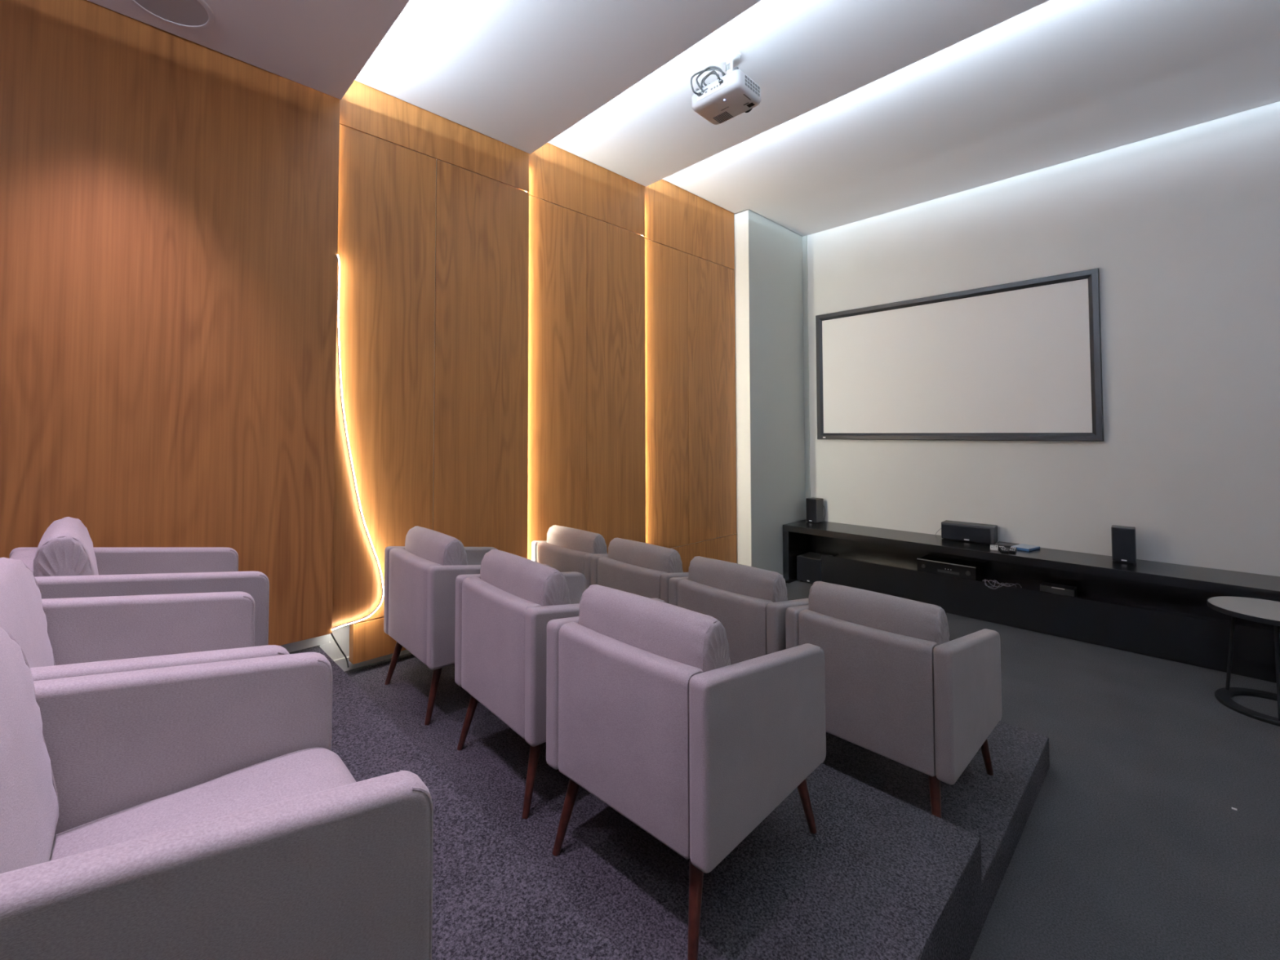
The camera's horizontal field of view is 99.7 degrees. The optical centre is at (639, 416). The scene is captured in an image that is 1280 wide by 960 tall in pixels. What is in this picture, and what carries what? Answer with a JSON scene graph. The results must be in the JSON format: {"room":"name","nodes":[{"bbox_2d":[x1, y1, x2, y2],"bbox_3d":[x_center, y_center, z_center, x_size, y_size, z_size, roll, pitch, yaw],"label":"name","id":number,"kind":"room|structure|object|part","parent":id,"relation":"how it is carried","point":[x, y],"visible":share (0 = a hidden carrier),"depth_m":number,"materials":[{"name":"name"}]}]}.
{"room":"home theater","nodes":[
{"label":"home theater","id":0,"kind":"room"},
{"bbox_2d":[0,0,737,664],"bbox_3d":[-0.926,-0.345,3.288,7.072,3.800,0.230,2,-3,-44],"label":"wall","id":1,"kind":"structure","parent":0,"point":[539,340],"depth_m":2.55,"materials":[{"name":"brown wood"}]},
{"bbox_3d":[-2.414,-0.443,1.673,2.659,2.893,0.008,2,-3,-44],"label":"wood panel","id":2,"kind":"part","parent":1,"relation":"part of","materials":[{"name":"laminate"}]},
{"bbox_2d":[330,633,349,667],"bbox_3d":[-1.474,1.132,2.637,0.094,0.213,0.028,2,-3,-44],"label":"power cable","id":3,"kind":"object","parent":1,"relation":"attached to","point":[333,637],"visible":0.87,"depth_m":2.65,"materials":[{"name":"black plastic"}]},
{"bbox_2d":[280,634,410,671],"bbox_3d":[-2.090,1.140,2.062,3.752,0.235,0.075,2,-3,-44],"label":"baseboard","id":4,"kind":"structure","parent":1,"relation":"attached to","point":[323,642],"depth_m":2.59,"materials":[{"name":"white paint"}]},
{"bbox_2d":[332,254,383,630],"bbox_3d":[-1.379,0.118,2.663,0.238,1.793,0.010,2,-3,-44],"label":"led strip","id":5,"kind":"object","parent":1,"relation":"attached to","point":[337,255],"visible":1,"depth_m":2.62,"materials":[{"name":"white"}]},
{"bbox_3d":[-1.333,-0.207,2.770,0.562,2.457,0.008,2,-3,-44],"label":"wood panel","id":6,"kind":"part","parent":1,"relation":"part of","materials":[{"name":"laminate"}]},
{"bbox_3d":[-1.121,-1.642,3.026,1.164,0.418,0.008,2,-3,-44],"label":"wood panel","id":7,"kind":"part","parent":1,"relation":"part of","materials":[{"name":"laminate"}]},
{"bbox_3d":[-0.916,-0.196,3.179,0.599,2.457,0.008,2,-3,-44],"label":"wood panel","id":8,"kind":"part","parent":1,"relation":"part of","materials":[{"name":"laminate"}]},
{"bbox_3d":[-0.573,-0.184,3.558,0.556,2.457,0.008,2,-3,-44],"label":"wood panel","id":9,"kind":"part","parent":1,"relation":"part of","materials":[{"name":"laminate"}]},
{"bbox_3d":[-0.369,-1.669,3.808,1.136,0.518,0.008,2,-3,-44],"label":"wood panel","id":10,"kind":"part","parent":1,"relation":"part of","materials":[{"name":"laminate"}]},
{"bbox_3d":[-0.166,-0.173,3.958,0.577,2.457,0.008,2,-3,-44],"label":"wood panel","id":11,"kind":"part","parent":1,"relation":"part of","materials":[{"name":"laminate"}]},
{"bbox_3d":[0.187,-0.162,4.347,0.606,2.457,0.008,2,-3,-44],"label":"wood panel","id":12,"kind":"part","parent":1,"relation":"part of","materials":[{"name":"laminate"}]},
{"bbox_3d":[0.426,-1.695,4.633,1.286,0.618,0.008,2,-3,-44],"label":"wood panel","id":13,"kind":"part","parent":1,"relation":"part of","materials":[{"name":"laminate"}]},
{"bbox_3d":[0.647,-0.148,4.798,0.676,2.457,0.008,2,-3,-44],"label":"wood panel","id":14,"kind":"part","parent":1,"relation":"part of","materials":[{"name":"laminate"}]},
{"bbox_2d":[288,645,1049,959],"bbox_3d":[-0.842,1.279,1.554,4.828,0.445,2.542,2,-3,-44],"label":"platform","id":15,"kind":"structure","parent":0,"point":[881,876],"depth_m":1.51,"materials":[{"name":"carpet"}]},
{"bbox_2d":[8,516,269,646],"bbox_3d":[-1.606,0.697,1.741,0.582,0.740,0.613,-2,-3,45],"label":"armchair","id":16,"kind":"object","parent":15,"relation":"on","point":[65,563],"visible":0.37,"depth_m":1.63,"materials":[{"name":"fabric"}]},
{"bbox_3d":[-1.791,0.624,1.556,0.468,0.411,0.070,-2,-3,45],"label":"backrest","id":17,"kind":"part","parent":16,"relation":"part of","materials":[{"name":"fabric"}]},
{"bbox_2d":[33,516,98,576],"bbox_3d":[-1.718,0.500,1.634,0.479,0.352,0.146,-2,-3,45],"label":"cushion","id":18,"kind":"object","parent":16,"relation":"on","point":[65,548],"depth_m":1.48,"materials":[{"name":"fabric"}]},
{"bbox_3d":[-1.798,0.639,1.923,0.055,0.419,0.592,-2,-3,45],"label":"arm","id":19,"kind":"part","parent":16,"relation":"part of","materials":[{"name":"fabric"}]},
{"bbox_3d":[-1.423,0.626,1.553,0.055,0.419,0.592,-2,-3,45],"label":"arm","id":20,"kind":"part","parent":16,"relation":"part of","materials":[{"name":"fabric"}]},
{"bbox_2d":[0,557,288,680],"bbox_3d":[-1.133,0.677,1.144,0.613,0.740,0.582,2,-2,-42],"label":"armchair","id":21,"kind":"object","parent":15,"relation":"on","point":[69,637],"visible":0.2,"depth_m":1.30,"materials":[{"name":"fabric"}]},
{"bbox_2d":[0,557,53,667],"bbox_3d":[-1.250,0.480,1.042,0.146,0.352,0.479,2,-2,-42],"label":"cushion","id":22,"kind":"object","parent":21,"relation":"on","point":[29,620],"depth_m":1.10,"materials":[{"name":"fabric"}]},
{"bbox_3d":[-1.316,0.619,1.335,0.592,0.419,0.055,2,-2,-42],"label":"arm","id":23,"kind":"part","parent":21,"relation":"part of","materials":[{"name":"fabric"}]},
{"bbox_3d":[-0.960,0.606,0.947,0.592,0.419,0.055,2,-2,-42],"label":"arm","id":24,"kind":"part","parent":21,"relation":"part of","materials":[{"name":"fabric"}]},
{"bbox_2d":[0,626,433,959],"bbox_3d":[-0.674,0.663,0.718,0.614,0.740,0.582,1,-2,-42],"label":"armchair","id":25,"kind":"object","parent":15,"relation":"on","point":[205,811],"visible":1,"depth_m":0.67,"materials":[{"name":"fabric"}]},
{"bbox_2d":[0,626,58,873],"bbox_3d":[-0.792,0.466,0.617,0.146,0.352,0.479,1,-2,-42],"label":"cushion","id":26,"kind":"object","parent":25,"relation":"on","point":[29,713],"depth_m":0.71,"materials":[{"name":"fabric"}]},
{"bbox_3d":[-0.856,0.605,0.910,0.592,0.419,0.055,1,-2,-42],"label":"arm","id":27,"kind":"part","parent":25,"relation":"part of","materials":[{"name":"fabric"}]},
{"bbox_2d":[49,748,355,861],"bbox_3d":[-0.651,0.692,0.737,0.552,0.136,0.472,1,-2,-42],"label":"seat cushion","id":28,"kind":"object","parent":25,"relation":"on","point":[259,777],"depth_m":0.90,"materials":[{"name":"fabric"}]},
{"bbox_3d":[-0.502,0.591,0.519,0.592,0.419,0.055,1,-2,-42],"label":"arm","id":29,"kind":"part","parent":25,"relation":"part of","materials":[{"name":"fabric"}]},
{"bbox_2d":[383,525,551,724],"bbox_3d":[-0.818,0.903,2.595,0.614,0.740,0.582,2,-2,-43],"label":"armchair","id":30,"kind":"object","parent":15,"relation":"on","point":[420,575],"visible":0.57,"depth_m":2.31,"materials":[{"name":"fabric"}]},
{"bbox_3d":[-1.164,1.154,2.575,0.097,0.240,0.036,0,-2,-16],"label":"leg","id":31,"kind":"part","parent":30,"relation":"part of","materials":[{"name":"brown wood"}]},
{"bbox_3d":[-1.011,0.831,2.418,0.070,0.411,0.468,2,-2,-43],"label":"backrest","id":32,"kind":"part","parent":30,"relation":"part of","materials":[{"name":"fabric"}]},
{"bbox_3d":[-0.855,1.143,2.243,0.036,0.240,0.097,-1,-2,20],"label":"leg","id":33,"kind":"part","parent":30,"relation":"part of","materials":[{"name":"brown wood"}]},
{"bbox_2d":[404,525,467,565],"bbox_3d":[-0.935,0.706,2.493,0.146,0.352,0.479,2,-2,-43],"label":"cushion","id":34,"kind":"object","parent":30,"relation":"on","point":[440,548],"depth_m":2.37,"materials":[{"name":"fabric"}]},
{"bbox_3d":[-1.002,0.845,2.785,0.592,0.419,0.055,2,-2,-43],"label":"arm","id":35,"kind":"part","parent":30,"relation":"part of","materials":[{"name":"fabric"}]},
{"bbox_3d":[-0.644,0.832,2.399,0.592,0.419,0.055,2,-2,-43],"label":"arm","id":36,"kind":"part","parent":30,"relation":"part of","materials":[{"name":"fabric"}]},
{"bbox_2d":[454,549,666,818],"bbox_3d":[-0.296,0.885,2.059,0.614,0.740,0.582,1,-2,-42],"label":"armchair","id":37,"kind":"object","parent":15,"relation":"on","point":[504,611],"visible":0.59,"depth_m":1.80,"materials":[{"name":"fabric"}]},
{"bbox_3d":[-0.642,1.136,2.046,0.097,0.240,0.036,0,-2,-15],"label":"leg","id":38,"kind":"part","parent":37,"relation":"part of","materials":[{"name":"brown wood"}]},
{"bbox_3d":[-0.493,0.813,1.885,0.070,0.411,0.468,1,-2,-42],"label":"backrest","id":39,"kind":"part","parent":37,"relation":"part of","materials":[{"name":"fabric"}]},
{"bbox_3d":[-0.477,0.827,2.253,0.592,0.419,0.055,1,-2,-42],"label":"arm","id":40,"kind":"part","parent":37,"relation":"part of","materials":[{"name":"fabric"}]},
{"bbox_2d":[480,549,570,606],"bbox_3d":[-0.415,0.688,1.959,0.146,0.352,0.479,1,-2,-42],"label":"cushion","id":41,"kind":"object","parent":37,"relation":"on","point":[539,584],"depth_m":1.85,"materials":[{"name":"fabric"}]},
{"bbox_3d":[-0.340,1.124,1.708,0.036,0.240,0.097,-1,-2,21],"label":"leg","id":42,"kind":"part","parent":37,"relation":"part of","materials":[{"name":"brown wood"}]},
{"bbox_3d":[-0.126,0.814,1.860,0.592,0.419,0.055,1,-2,-42],"label":"arm","id":43,"kind":"part","parent":37,"relation":"part of","materials":[{"name":"fabric"}]},
{"bbox_2d":[531,524,608,588],"bbox_3d":[-0.267,1.058,3.389,0.614,0.740,0.582,2,-3,-45],"label":"armchair","id":44,"kind":"object","parent":15,"relation":"on","point":[566,549],"visible":0.35,"depth_m":3.18,"materials":[{"name":"fabric"}]},
{"bbox_3d":[-0.457,0.999,3.574,0.592,0.419,0.055,2,-3,-45],"label":"arm","id":45,"kind":"part","parent":44,"relation":"part of","materials":[{"name":"fabric"}]},
{"bbox_3d":[-0.454,0.985,3.206,0.070,0.411,0.468,2,-3,-45],"label":"backrest","id":46,"kind":"part","parent":44,"relation":"part of","materials":[{"name":"fabric"}]},
{"bbox_2d":[546,524,607,553],"bbox_3d":[-0.380,0.861,3.284,0.146,0.352,0.479,2,-3,-45],"label":"cushion","id":47,"kind":"object","parent":44,"relation":"on","point":[573,539],"depth_m":3.19,"materials":[{"name":"fabric"}]},
{"bbox_3d":[-0.086,0.987,3.199,0.592,0.419,0.055,2,-3,-45],"label":"arm","id":48,"kind":"part","parent":44,"relation":"part of","materials":[{"name":"fabric"}]},
{"bbox_2d":[591,537,688,603],"bbox_3d":[0.144,1.043,2.967,0.614,0.740,0.582,2,-3,-44],"label":"armchair","id":49,"kind":"object","parent":15,"relation":"on","point":[633,566],"visible":0.39,"depth_m":2.76,"materials":[{"name":"fabric"}]},
{"bbox_3d":[-0.045,0.985,3.154,0.592,0.419,0.055,2,-3,-44],"label":"arm","id":50,"kind":"part","parent":49,"relation":"part of","materials":[{"name":"fabric"}]},
{"bbox_3d":[-0.045,0.971,2.786,0.070,0.411,0.468,2,-3,-44],"label":"backrest","id":51,"kind":"part","parent":49,"relation":"part of","materials":[{"name":"fabric"}]},
{"bbox_2d":[608,537,683,573],"bbox_3d":[0.030,0.846,2.863,0.146,0.352,0.479,2,-3,-44],"label":"cushion","id":52,"kind":"object","parent":49,"relation":"on","point":[637,553],"depth_m":2.78,"materials":[{"name":"fabric"}]},
{"bbox_3d":[0.323,0.972,2.776,0.592,0.419,0.055,2,-3,-44],"label":"arm","id":53,"kind":"part","parent":49,"relation":"part of","materials":[{"name":"fabric"}]},
{"bbox_2d":[546,584,826,959],"bbox_3d":[0.142,0.869,1.584,0.582,0.740,0.613,-2,-2,43],"label":"armchair","id":54,"kind":"object","parent":15,"relation":"on","point":[649,713],"visible":1,"depth_m":1.34,"materials":[{"name":"fabric"}]},
{"bbox_3d":[-0.054,0.811,1.762,0.055,0.419,0.592,-2,-2,43],"label":"arm","id":55,"kind":"part","parent":54,"relation":"part of","materials":[{"name":"fabric"}]},
{"bbox_3d":[-0.202,1.119,1.542,0.097,0.240,0.036,1,-2,-20],"label":"leg","id":56,"kind":"part","parent":54,"relation":"part of","materials":[{"name":"brown wood"}]},
{"bbox_3d":[-0.040,0.796,1.395,0.468,0.411,0.070,-2,-2,43],"label":"backrest","id":57,"kind":"part","parent":54,"relation":"part of","materials":[{"name":"fabric"}]},
{"bbox_2d":[578,584,730,672],"bbox_3d":[0.032,0.672,1.475,0.479,0.352,0.146,-2,-2,43],"label":"cushion","id":58,"kind":"object","parent":54,"relation":"on","point":[671,632],"depth_m":1.38,"materials":[{"name":"fabric"}]},
{"bbox_3d":[0.127,1.108,1.230,0.036,0.240,0.097,-1,-2,17],"label":"leg","id":59,"kind":"part","parent":54,"relation":"part of","materials":[{"name":"brown wood"}]},
{"bbox_3d":[0.328,0.798,1.400,0.055,0.419,0.592,-2,-2,43],"label":"arm","id":60,"kind":"part","parent":54,"relation":"part of","materials":[{"name":"fabric"}]},
{"bbox_3d":[0.483,1.119,1.590,0.096,0.240,0.036,1,-2,-22],"label":"leg","id":61,"kind":"part","parent":54,"relation":"part of","materials":[{"name":"brown wood"}]},
{"bbox_2d":[668,555,808,664],"bbox_3d":[0.549,1.028,2.511,0.614,0.740,0.582,2,-3,-44],"label":"armchair","id":62,"kind":"object","parent":15,"relation":"on","point":[751,603],"visible":0.5,"depth_m":2.26,"materials":[{"name":"fabric"}]},
{"bbox_3d":[0.360,0.970,2.698,0.592,0.419,0.055,2,-3,-44],"label":"arm","id":63,"kind":"part","parent":62,"relation":"part of","materials":[{"name":"fabric"}]},
{"bbox_3d":[0.359,0.955,2.330,0.070,0.411,0.468,2,-3,-44],"label":"backrest","id":64,"kind":"part","parent":62,"relation":"part of","materials":[{"name":"fabric"}]},
{"bbox_2d":[688,555,787,602],"bbox_3d":[0.434,0.831,2.407,0.146,0.352,0.479,2,-3,-44],"label":"cushion","id":65,"kind":"object","parent":62,"relation":"on","point":[743,580],"depth_m":2.33,"materials":[{"name":"fabric"}]},
{"bbox_3d":[0.727,0.957,2.319,0.592,0.419,0.055,2,-3,-44],"label":"arm","id":66,"kind":"part","parent":62,"relation":"part of","materials":[{"name":"fabric"}]},
{"bbox_2d":[785,581,1001,817],"bbox_3d":[0.976,1.013,2.075,0.614,0.740,0.582,2,-2,-44],"label":"armchair","id":67,"kind":"object","parent":15,"relation":"on","point":[898,689],"visible":0.84,"depth_m":1.83,"materials":[{"name":"fabric"}]},
{"bbox_3d":[0.788,0.955,2.263,0.592,0.419,0.055,2,-2,-44],"label":"arm","id":68,"kind":"part","parent":67,"relation":"part of","materials":[{"name":"fabric"}]},
{"bbox_3d":[0.786,0.941,1.895,0.070,0.411,0.468,2,-2,-44],"label":"backrest","id":69,"kind":"part","parent":67,"relation":"part of","materials":[{"name":"fabric"}]},
{"bbox_2d":[808,581,949,644],"bbox_3d":[0.861,0.816,1.971,0.146,0.352,0.479,2,-2,-44],"label":"cushion","id":70,"kind":"object","parent":67,"relation":"on","point":[874,610],"depth_m":1.90,"materials":[{"name":"fabric"}]},
{"bbox_3d":[0.945,1.252,1.723,0.036,0.240,0.097,-1,-2,19],"label":"leg","id":71,"kind":"part","parent":67,"relation":"part of","materials":[{"name":"brown wood"}]},
{"bbox_3d":[1.154,0.942,1.883,0.592,0.419,0.055,2,-2,-44],"label":"arm","id":72,"kind":"part","parent":67,"relation":"part of","materials":[{"name":"fabric"}]},
{"bbox_3d":[1.318,1.262,2.066,0.096,0.240,0.036,0,-2,-19],"label":"leg","id":73,"kind":"part","parent":67,"relation":"part of","materials":[{"name":"brown wood"}]},
{"bbox_2d":[87,0,1279,236],"bbox_3d":[0.584,-1.863,1.794,7.072,0.866,4.350,2,-3,-44],"label":"ceiling","id":74,"kind":"structure","parent":0,"point":[867,108],"depth_m":2.91,"materials":[{"name":"white paint"}]},
{"bbox_2d":[129,0,214,29],"bbox_3d":[-1.776,-1.557,2.031,0.276,0.007,0.276,2,-3,-44],"label":"ceiling speaker","id":75,"kind":"object","parent":74,"relation":"attached to","point":[187,14],"visible":1,"depth_m":2.08,"materials":[{"name":"grey plastic"}]},
{"bbox_2d":[690,48,761,124],"bbox_3d":[0.437,-1.711,2.781,0.304,0.240,0.300,-2,-3,44],"label":"projector","id":76,"kind":"object","parent":74,"relation":"hanging from","point":[731,95],"visible":1,"depth_m":2.74,"materials":[{"name":"grey plastic"}]},
{"bbox_3d":[0.363,-1.646,2.716,0.190,0.047,0.004,-2,-3,44],"label":"port panel","id":77,"kind":"part","parent":76,"relation":"part of","materials":[{"name":"white plastic"}]},
{"bbox_2d":[712,111,733,123],"bbox_3d":[0.442,-1.591,2.874,0.086,0.005,0.070,-2,-3,44],"label":"vent","id":78,"kind":"object","parent":76,"relation":"attached to","point":[721,117],"depth_m":2.86,"materials":[{"name":"grey plastic"}]},
{"bbox_2d":[745,75,759,96],"bbox_3d":[0.560,-1.644,2.689,0.003,0.048,0.132,-2,-3,44],"label":"vent","id":79,"kind":"object","parent":76,"relation":"attached to","point":[751,81],"depth_m":2.69,"materials":[{"name":"white plastic"}]},
{"bbox_2d":[733,209,805,575],"bbox_3d":[1.295,-0.285,5.356,1.004,3.800,0.192,2,-3,-44],"label":"wall column","id":80,"kind":"structure","parent":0,"point":[770,425],"depth_m":5.14,"materials":[{"name":"grey paint"}]},
{"bbox_2d":[785,579,1279,959],"bbox_3d":[0.593,1.552,1.687,7.272,0.100,4.550,2,-3,-44],"label":"floor","id":81,"kind":"structure","parent":0,"point":[1132,844],"depth_m":2.04,"materials":[{"name":"carpet"}]},
{"bbox_2d":[796,551,831,582],"bbox_3d":[1.709,1.490,5.278,0.268,0.245,0.247,2,-3,-44],"label":"subwoofer","id":82,"kind":"object","parent":81,"relation":"on","point":[808,564],"visible":0.72,"depth_m":5.19,"materials":[{"name":"grey"}]},
{"bbox_2d":[796,556,820,582],"bbox_3d":[1.618,1.481,5.189,0.010,0.225,0.239,2,-3,-44],"label":"grille","id":83,"kind":"object","parent":82,"relation":"attached to","point":[808,569],"depth_m":5.18,"materials":[{"name":"black fabric"}]},
{"bbox_2d":[782,519,1279,683],"bbox_3d":[2.999,1.290,3.949,0.476,0.555,4.110,2,-3,-44],"label":"media console","id":84,"kind":"object","parent":81,"relation":"on","point":[1151,608],"visible":0.76,"depth_m":3.84,"materials":[{"name":"black wood"}]},
{"bbox_3d":[1.581,1.367,5.391,0.476,0.497,0.062,2,-3,-44],"label":"panel","id":85,"kind":"part","parent":84,"relation":"part of","materials":[{"name":"black wood"}]},
{"bbox_2d":[805,497,825,523],"bbox_3d":[1.759,0.943,5.417,0.174,0.236,0.124,1,-2,-38],"label":"speaker","id":86,"kind":"object","parent":84,"relation":"on","point":[815,507],"visible":1,"depth_m":5.36},
{"bbox_2d":[806,498,816,522],"bbox_3d":[1.699,0.939,5.370,0.016,0.224,0.114,1,-2,-38],"label":"grille","id":87,"kind":"object","parent":86,"relation":"attached to","point":[811,503],"depth_m":5.36,"materials":[{"name":"black fabric"}]},
{"bbox_2d":[916,554,984,581],"bbox_3d":[2.578,1.272,4.489,0.262,0.146,0.434,2,-3,-44],"label":"receiver","id":88,"kind":"object","parent":84,"relation":"on","point":[972,570],"visible":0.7,"depth_m":4.42,"materials":[{"name":"black metal"}]},
{"bbox_3d":[2.495,1.201,4.410,0.003,0.008,0.434,2,-3,-44],"label":"silver trim","id":89,"kind":"part","parent":88,"relation":"part of","materials":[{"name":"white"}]},
{"bbox_2d":[935,520,997,544],"bbox_3d":[2.687,0.960,4.489,0.462,0.140,0.156,-2,-2,43],"label":"speaker","id":90,"kind":"object","parent":84,"relation":"on","point":[951,530],"visible":1,"depth_m":4.40},
{"bbox_2d":[942,524,990,543],"bbox_3d":[2.662,0.961,4.414,0.348,0.116,0.009,-2,-2,43],"label":"grille","id":91,"kind":"object","parent":90,"relation":"attached to","point":[965,532],"depth_m":4.40,"materials":[{"name":"black fabric"}]},
{"bbox_2d":[990,544,998,551],"bbox_3d":[2.720,1.010,4.146,0.050,0.016,0.170,-1,-2,33],"label":"remote control","id":92,"kind":"object","parent":84,"relation":"on","point":[993,547],"visible":0.99,"depth_m":4.11,"materials":[{"name":"white plastic"}]},
{"bbox_2d":[982,579,1022,589],"bbox_3d":[2.732,1.278,4.093,0.100,0.066,0.274,2,-3,-44],"label":"cable bundle","id":93,"kind":"object","parent":84,"relation":"on","point":[1002,584],"visible":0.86,"depth_m":4.08,"materials":[{"name":"grey plastic"}]},
{"bbox_2d":[997,546,1008,552],"bbox_3d":[2.749,1.008,4.088,0.046,0.016,0.190,-1,-2,26],"label":"remote control","id":94,"kind":"object","parent":84,"relation":"on","point":[1002,548],"visible":0.99,"depth_m":4.06,"materials":[{"name":"black plastic"}]},
{"bbox_2d":[995,541,1019,546],"bbox_3d":[2.910,1.016,4.277,0.125,0.012,0.140,2,-3,-44],"label":"tray","id":95,"kind":"object","parent":84,"relation":"on","point":[999,543],"visible":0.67,"depth_m":4.26,"materials":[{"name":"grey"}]},
{"bbox_2d":[1008,546,1017,553],"bbox_3d":[2.807,1.007,4.064,0.044,0.016,0.180,-2,-2,38],"label":"remote control","id":96,"kind":"object","parent":84,"relation":"on","point":[1012,549],"visible":1,"depth_m":4.03,"materials":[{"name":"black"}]},
{"bbox_2d":[1010,543,1039,551],"bbox_3d":[2.956,1.008,4.141,0.180,0.018,0.124,1,-2,-30],"label":"case","id":97,"kind":"object","parent":84,"relation":"on","point":[1024,547],"visible":0.9,"depth_m":4.11,"materials":[{"name":"blue plastic"}]},
{"bbox_3d":[3.163,1.274,4.102,0.025,0.396,3.996,2,-3,-44],"label":"panel","id":98,"kind":"part","parent":84,"relation":"part of","materials":[{"name":"black wood"}]},
{"bbox_2d":[1040,582,1076,596],"bbox_3d":[3.050,1.283,3.936,0.123,0.088,0.200,2,-3,-44],"label":"media box","id":99,"kind":"object","parent":84,"relation":"on","point":[1044,586],"visible":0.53,"depth_m":3.90,"materials":[{"name":"grey plastic"}]},
{"bbox_2d":[837,555,1279,631],"bbox_3d":[3.147,1.334,3.879,0.304,0.018,3.700,2,-3,-44],"label":"shelf","id":100,"kind":"object","parent":84,"relation":"attached to","point":[999,593],"depth_m":4.09,"materials":[{"name":"black wood"}]},
{"bbox_2d":[1111,524,1136,564],"bbox_3d":[3.355,0.887,3.744,0.124,0.236,0.174,-2,-2,42],"label":"speaker","id":101,"kind":"object","parent":84,"relation":"on","point":[1123,538],"visible":1,"depth_m":3.68},
{"bbox_2d":[1206,595,1279,726],"bbox_3d":[3.302,1.271,2.810,0.472,0.520,0.472,2,-3,-44],"label":"side table","id":102,"kind":"object","parent":81,"relation":"on","point":[1255,610],"visible":1,"depth_m":2.86,"materials":[{"name":"grey metal"}]},
{"bbox_3d":[3.259,1.279,2.977,0.016,0.479,0.061,0,-2,-14],"label":"leg","id":103,"kind":"part","parent":102,"relation":"part of","materials":[{"name":"black metal"}]},
{"bbox_3d":[3.179,1.270,2.689,0.061,0.480,0.015,2,-3,-44],"label":"leg","id":104,"kind":"part","parent":102,"relation":"part of","materials":[{"name":"black metal"}]},
{"bbox_2d":[807,100,1279,576],"bbox_3d":[3.146,-0.324,4.260,0.100,3.800,4.550,2,-3,-44],"label":"wall","id":105,"kind":"structure","parent":0,"point":[1180,228],"depth_m":3.85,"materials":[{"name":"white paint"}]},
{"bbox_2d":[802,235,810,519],"bbox_3d":[1.734,-0.278,5.616,0.012,3.800,0.052,2,-3,-44],"label":"trim","id":106,"kind":"structure","parent":105,"relation":"attached to","point":[805,270],"depth_m":5.62,"materials":[{"name":"grey paint"}]},
{"bbox_2d":[815,267,1103,441],"bbox_3d":[2.586,-0.423,4.726,0.042,1.265,2.216,2,-3,-44],"label":"projection screen","id":107,"kind":"object","parent":105,"relation":"attached to","point":[1021,360],"visible":1,"depth_m":4.53,"materials":[{"name":"white fabric"}]}
]}

